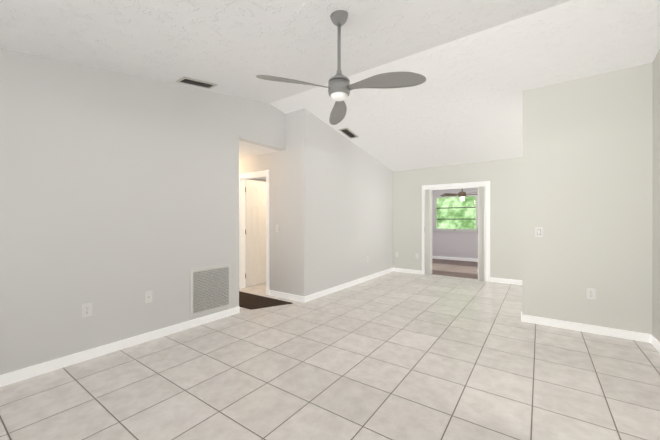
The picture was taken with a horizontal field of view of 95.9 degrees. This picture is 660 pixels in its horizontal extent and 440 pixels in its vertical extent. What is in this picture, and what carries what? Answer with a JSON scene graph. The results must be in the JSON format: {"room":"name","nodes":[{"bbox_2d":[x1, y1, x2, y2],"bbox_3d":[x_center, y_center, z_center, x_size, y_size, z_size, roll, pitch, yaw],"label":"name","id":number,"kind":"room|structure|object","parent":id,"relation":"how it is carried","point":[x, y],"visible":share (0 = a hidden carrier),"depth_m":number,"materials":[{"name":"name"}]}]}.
{"room":"empty living room","nodes":[
{"label":"empty living room","id":0,"kind":"room"},
{"bbox_2d":[0,48,284,374],"bbox_3d":[-1.936,-0.262,3.029,0.120,2.990,4.110,0,0,35],"label":"wall","id":1,"kind":"structure","parent":0,"point":[119,195],"depth_m":2.75,"materials":[{"name":"white paint"}]},
{"bbox_2d":[82,302,91,317],"bbox_3d":[-2.143,0.794,2.626,0.010,0.117,0.072,0,0,35],"label":"electrical outlet","id":2,"kind":"object","parent":1,"relation":"attached to","point":[86,309],"visible":1,"depth_m":2.62,"materials":[{"name":"white plastic"}]},
{"bbox_2d":[0,306,239,386],"bbox_3d":[-2.090,1.191,2.694,0.018,0.085,3.080,0,0,35],"label":"baseboard","id":3,"kind":"structure","parent":1,"relation":"attached to","point":[30,372],"depth_m":2.72,"materials":[{"name":"white wood"}]},
{"bbox_2d":[145,291,151,302],"bbox_3d":[-1.849,0.787,3.037,0.014,0.117,0.072,0,0,35],"label":"jack","id":4,"kind":"object","parent":1,"relation":"attached to","point":[148,296],"visible":1,"depth_m":3.04,"materials":[{"name":"white plastic"}]},
{"bbox_2d":[190,263,230,317],"bbox_3d":[-1.438,0.840,3.622,0.012,0.555,0.550,0,0,35],"label":"air vent","id":5,"kind":"object","parent":1,"relation":"in","point":[210,288],"visible":1,"depth_m":3.60,"materials":[{"name":"white metal"}]},
{"bbox_2d":[239,108,308,296],"bbox_3d":[-1.958,-0.242,5.634,3.940,2.942,0.120,0,0,35],"label":"wall","id":6,"kind":"structure","parent":0,"point":[288,167],"depth_m":4.62,"materials":[{"name":"white paint"}]},
{"bbox_2d":[239,170,268,294],"bbox_3d":[-1.300,0.206,5.170,0.834,2.047,0.152,0,0,35],"label":"door frame","id":7,"kind":"structure","parent":6,"relation":"attached to","point":[259,174],"depth_m":5.32,"materials":[{"name":"white wood"}]},
{"bbox_2d":[245,179,265,286],"bbox_3d":[-1.342,0.236,5.683,0.179,1.960,0.678,0,0,35],"label":"hall door","id":8,"kind":"structure","parent":6,"relation":"in","point":[255,232],"depth_m":5.59,"materials":[{"name":"white wood"}]},
{"bbox_2d":[269,290,299,300],"bbox_3d":[-0.693,1.188,4.661,0.730,0.085,0.014,0,0,35],"label":"baseboard","id":9,"kind":"structure","parent":6,"relation":"attached to","point":[273,293],"depth_m":4.67,"materials":[{"name":"white wood"}]},
{"bbox_2d":[0,0,659,171],"bbox_3d":[0.115,-1.529,3.660,9.840,0.870,7.510,0,0,35],"label":"ceiling","id":10,"kind":"structure","parent":0,"point":[235,48],"depth_m":2.80,"materials":[{"name":"white paint"}]},
{"bbox_2d":[176,77,217,88],"bbox_3d":[-1.465,-1.512,3.289,0.170,0.074,0.396,0,0,35],"label":"ceiling vent","id":11,"kind":"object","parent":10,"relation":"in","point":[194,82],"visible":0.98,"depth_m":3.27,"materials":[{"name":"grey metal"}]},
{"bbox_2d":[256,10,425,124],"bbox_3d":[0.144,-1.234,2.152,1.030,0.651,1.106,0,0,35],"label":"ceiling fan","id":12,"kind":"object","parent":10,"relation":"hanging from","point":[340,87],"visible":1,"depth_m":2.17,"materials":[{"name":"silver metal"}]},
{"bbox_2d":[339,128,357,138],"bbox_3d":[0.328,-1.509,5.187,0.170,0.071,0.396,0,0,35],"label":"ceiling vent","id":13,"kind":"object","parent":10,"relation":"in","point":[347,132],"visible":1,"depth_m":5.18,"materials":[{"name":"grey metal"}]},
{"bbox_2d":[0,271,659,439],"bbox_3d":[0.063,1.292,3.592,10.200,0.120,7.690,0,0,35],"label":"floor","id":14,"kind":"structure","parent":0,"point":[393,355],"depth_m":2.30,"materials":[{"name":"beige tile"}]},
{"bbox_2d":[239,291,292,309],"bbox_3d":[-1.222,1.226,4.523,1.267,0.008,0.560,0,0,35],"label":"doormat","id":15,"kind":"object","parent":14,"relation":"on","point":[249,301],"visible":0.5,"depth_m":4.46,"materials":[{"name":"brown fabric"}]},
{"bbox_2d":[309,112,392,294],"bbox_3d":[0.548,-0.233,5.872,0.120,2.923,3.160,0,0,35],"label":"wall","id":16,"kind":"structure","parent":0,"point":[350,206],"depth_m":5.36,"materials":[{"name":"white paint"}]},
{"bbox_2d":[300,268,391,302],"bbox_3d":[0.566,1.186,5.780,0.018,0.085,3.294,0,0,35],"label":"baseboard","id":17,"kind":"structure","parent":16,"relation":"attached to","point":[319,294],"depth_m":5.23,"materials":[{"name":"white wood"}]},
{"bbox_2d":[432,258,477,278],"bbox_3d":[4.555,1.284,6.920,6.700,0.124,2.930,0,0,35],"label":"floor","id":18,"kind":"structure","parent":0,"point":[458,268],"depth_m":7.49,"materials":[{"name":"brown wood"}]},
{"bbox_2d":[432,188,477,258],"bbox_3d":[5.336,0.039,8.025,6.700,2.370,0.120,0,0,35],"label":"wall","id":19,"kind":"structure","parent":0,"point":[454,244],"depth_m":9.05,"materials":[{"name":"white paint"}]},
{"bbox_2d":[432,256,477,261],"bbox_3d":[5.298,1.180,7.972,6.460,0.081,0.014,0,0,35],"label":"baseboard","id":20,"kind":"structure","parent":19,"relation":"attached to","point":[434,257],"depth_m":9.07,"materials":[{"name":"white wood"}]},
{"bbox_2d":[433,195,477,231],"bbox_3d":[4.784,-0.199,8.369,3.660,1.095,0.115,0,0,35],"label":"sunroom window","id":21,"kind":"structure","parent":19,"relation":"in","point":[456,229],"depth_m":9.04,"materials":[{"name":"white"}]},
{"bbox_2d":[393,157,521,280],"bbox_3d":[3.675,-0.025,5.672,6.700,2.507,0.120,0,0,35],"label":"wall","id":22,"kind":"structure","parent":0,"point":[503,177],"depth_m":6.00,"materials":[{"name":"white paint"}]},
{"bbox_2d":[392,268,421,273],"bbox_3d":[1.795,1.184,6.920,0.670,0.085,0.014,0,0,35],"label":"baseboard","id":23,"kind":"structure","parent":22,"relation":"attached to","point":[393,269],"depth_m":6.91,"materials":[{"name":"white wood"}]},
{"bbox_2d":[424,189,431,274],"bbox_3d":[2.206,0.270,6.673,0.126,1.890,0.252,0,0,35],"label":"door","id":24,"kind":"structure","parent":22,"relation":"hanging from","point":[427,231],"depth_m":6.57,"materials":[{"name":"white wood"}]},
{"bbox_2d":[422,181,489,281],"bbox_3d":[2.671,0.226,6.382,1.364,2.002,0.152,0,0,35],"label":"door frame","id":25,"kind":"structure","parent":22,"relation":"attached to","point":[455,185],"depth_m":6.01,"materials":[{"name":"white wood"}]},
{"bbox_2d":[430,186,485,189],"bbox_3d":[2.671,-0.680,6.380,1.200,0.025,0.040,0,0,35],"label":"trim","id":26,"kind":"structure","parent":22,"relation":"attached to","point":[455,188],"depth_m":6.34,"materials":[{"name":"white"}]},
{"bbox_2d":[477,186,485,280],"bbox_3d":[3.086,0.271,6.046,0.126,1.890,0.262,0,0,35],"label":"door","id":27,"kind":"structure","parent":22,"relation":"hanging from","point":[481,230],"depth_m":5.95,"materials":[{"name":"white wood"}]},
{"bbox_2d":[490,277,521,284],"bbox_3d":[4.662,1.187,4.896,3.590,0.085,0.014,0,0,35],"label":"baseboard","id":28,"kind":"structure","parent":22,"relation":"attached to","point":[499,280],"depth_m":5.77,"materials":[{"name":"white wood"}]},
{"bbox_2d":[522,62,652,334],"bbox_3d":[3.629,-0.207,2.779,3.078,2.882,0.120,0,0,35],"label":"wall","id":29,"kind":"structure","parent":0,"point":[587,174],"depth_m":3.25,"materials":[{"name":"white paint"}]},
{"bbox_2d":[535,227,542,236],"bbox_3d":[2.469,0.142,3.517,0.072,0.117,0.013,0,0,35],"label":"light switch","id":30,"kind":"object","parent":29,"relation":"attached to","point":[538,231],"visible":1,"depth_m":3.51,"materials":[{"name":"white plastic"}]},
{"bbox_2d":[521,312,647,341],"bbox_3d":[2.765,1.190,3.312,1.082,0.085,0.018,0,0,35],"label":"baseboard","id":31,"kind":"structure","parent":29,"relation":"attached to","point":[631,335],"depth_m":3.26,"materials":[{"name":"white wood"}]},
{"bbox_2d":[587,288,595,299],"bbox_3d":[2.852,0.806,3.250,0.072,0.117,0.010,0,0,35],"label":"outlet","id":32,"kind":"object","parent":29,"relation":"attached to","point":[591,293],"visible":1,"depth_m":3.25,"materials":[{"name":"white plastic"}]},
{"bbox_2d":[652,50,659,341],"bbox_3d":[1.842,-0.288,0.907,0.120,3.050,5.000,0,0,35],"label":"wall","id":33,"kind":"structure","parent":0,"point":[656,221],"depth_m":2.88,"materials":[{"name":"grey paint"}]},
{"bbox_2d":[648,334,659,352],"bbox_3d":[1.820,1.194,0.998,0.018,0.085,4.880,0,0,35],"label":"baseboard","id":34,"kind":"structure","parent":33,"relation":"attached to","point":[651,339],"depth_m":2.88,"materials":[{"name":"white wood"}]},
{"bbox_3d":[4.541,-1.144,6.895,6.700,0.100,2.880,0,0,35],"label":"ceiling","id":35,"kind":"structure","parent":0,"visible":0},
{"bbox_2d":[440,188,477,200],"bbox_3d":[3.586,-0.806,8.066,1.218,0.580,1.172,0,0,35],"label":"ceiling fan","id":36,"kind":"object","parent":35,"relation":"hanging from","point":[462,195],"visible":0.79,"depth_m":7.97,"materials":[{"name":"brown"}]},
{"label":"outside","id":37,"kind":"structure","parent":0,"visible":0},
{"bbox_2d":[437,196,475,228],"bbox_3d":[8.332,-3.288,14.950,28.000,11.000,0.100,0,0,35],"label":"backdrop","id":38,"kind":"structure","parent":37,"point":[448,213],"depth_m":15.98,"materials":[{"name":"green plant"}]}
]}

